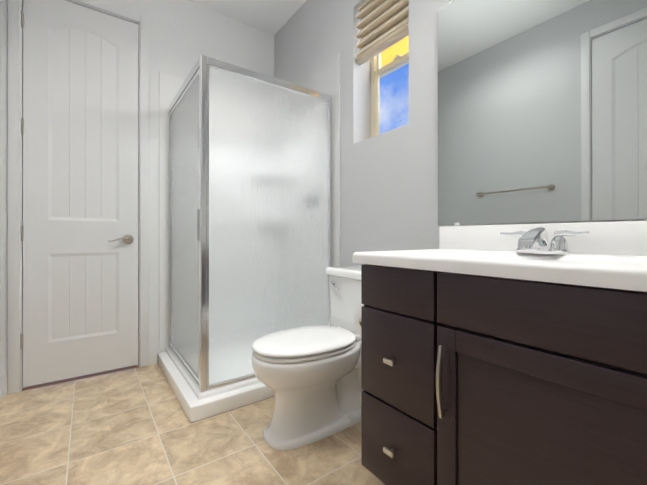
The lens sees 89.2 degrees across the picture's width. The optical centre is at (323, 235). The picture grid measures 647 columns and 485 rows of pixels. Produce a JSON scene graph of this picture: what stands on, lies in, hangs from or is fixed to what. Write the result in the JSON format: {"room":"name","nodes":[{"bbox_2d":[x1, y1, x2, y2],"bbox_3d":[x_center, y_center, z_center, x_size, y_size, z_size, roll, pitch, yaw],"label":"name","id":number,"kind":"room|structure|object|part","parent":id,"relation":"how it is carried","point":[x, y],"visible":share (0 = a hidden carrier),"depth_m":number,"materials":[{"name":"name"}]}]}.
{"room":"bathroom","nodes":[
{"label":"bathroom","id":0,"kind":"room"},
{"bbox_2d":[0,0,273,376],"bbox_3d":[-1.168,-0.439,2.504,2.100,2.740,0.120,0,0,-36],"label":"wall","id":1,"kind":"structure","parent":0,"point":[184,35],"depth_m":2.40,"materials":[{"name":"white paint"}]},
{"bbox_2d":[0,376,6,398],"bbox_3d":[-1.364,0.875,1.208,0.030,0.108,1.748,0,0,-36],"label":"baseboard","id":2,"kind":"structure","parent":1,"relation":"attached to","point":[3,380],"depth_m":1.91,"materials":[{"name":"white paint"}]},
{"bbox_2d":[7,0,148,394],"bbox_3d":[-1.590,-0.320,2.189,0.740,2.502,0.137,0,0,-36],"label":"door frame","id":3,"kind":"structure","parent":1,"relation":"attached to","point":[14,221],"depth_m":1.96,"materials":[{"name":"white paint"}]},
{"bbox_2d":[20,0,138,386],"bbox_3d":[-1.560,-0.295,2.139,0.620,2.412,0.085,0,0,-36],"label":"door","id":4,"kind":"structure","parent":1,"relation":"in","point":[79,132],"depth_m":2.13,"materials":[{"name":"white paint"}]},
{"bbox_3d":[-1.385,0.021,2.243,0.154,0.066,0.050,0,0,-36],"label":"handle","id":5,"kind":"part","parent":4,"relation":"part of","materials":[{"name":"silver metal"}]},
{"bbox_2d":[0,363,384,484],"bbox_3d":[-0.281,0.979,1.268,2.100,0.100,4.120,0,0,-36],"label":"floor","id":6,"kind":"structure","parent":0,"point":[134,426],"depth_m":1.47,"materials":[{"name":"tile"}]},
{"bbox_2d":[158,54,339,422],"bbox_3d":[-0.551,-0.139,2.286,0.948,2.140,0.950,0,0,-36],"label":"shower","id":7,"kind":"object","parent":6,"relation":"on","point":[249,207],"visible":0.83,"depth_m":1.96,"materials":[{"name":"white glass"}]},
{"bbox_2d":[251,266,363,449],"bbox_3d":[0.006,0.557,1.659,0.759,0.746,0.484,0,0,-36],"label":"toilet","id":8,"kind":"object","parent":6,"relation":"on","point":[310,376],"visible":0.83,"depth_m":1.51,"materials":[{"name":"white ceramic"}]},
{"bbox_2d":[353,221,646,484],"bbox_3d":[0.572,0.442,1.026,0.593,0.974,1.058,0,0,-36],"label":"bathroom vanity","id":9,"kind":"object","parent":6,"relation":"on","point":[515,354],"visible":1,"depth_m":0.83,"materials":[{"name":"brown wood"}]},
{"bbox_2d":[187,0,306,34],"bbox_3d":[-0.141,-1.871,1.078,2.100,0.120,3.640,0,0,-36],"label":"ceiling","id":10,"kind":"structure","parent":0,"point":[272,17],"depth_m":2.63,"materials":[{"name":"white paint"}]},
{"bbox_2d":[274,0,646,266],"bbox_3d":[0.666,-0.440,1.582,0.200,2.740,3.520,0,0,-36],"label":"wall","id":11,"kind":"structure","parent":0,"point":[388,190],"depth_m":1.92,"materials":[{"name":"grey paint"}]},
{"bbox_2d":[371,36,408,136],"bbox_3d":[0.458,-1.017,1.996,0.050,0.865,0.440,0,0,-36],"label":"window","id":12,"kind":"structure","parent":11,"relation":"in","point":[378,72],"depth_m":2.12,"materials":[{"name":"beige plastic"}]},
{"bbox_2d":[356,0,408,64],"bbox_3d":[0.350,-1.273,1.919,0.053,0.352,0.428,0,0,-36],"label":"roman shade","id":13,"kind":"object","parent":12,"relation":"attached to","point":[382,25],"visible":0.85,"depth_m":1.93,"materials":[{"name":"beige fabric"}]},
{"bbox_2d":[438,0,646,225],"bbox_3d":[0.832,-0.567,1.167,0.008,1.041,0.980,0,0,-36],"label":"mirror","id":14,"kind":"object","parent":11,"relation":"attached to","point":[542,110],"visible":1,"depth_m":1.21,"materials":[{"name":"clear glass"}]},
{"label":"outside","id":15,"kind":"structure","parent":0,"visible":0},
{"bbox_2d":[381,35,408,67],"bbox_3d":[0.885,-1.769,2.246,0.530,0.400,3.700,0,0,-36],"label":"roof eave","id":16,"kind":"object","parent":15,"point":[403,49],"depth_m":2.79,"materials":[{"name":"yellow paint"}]}
]}

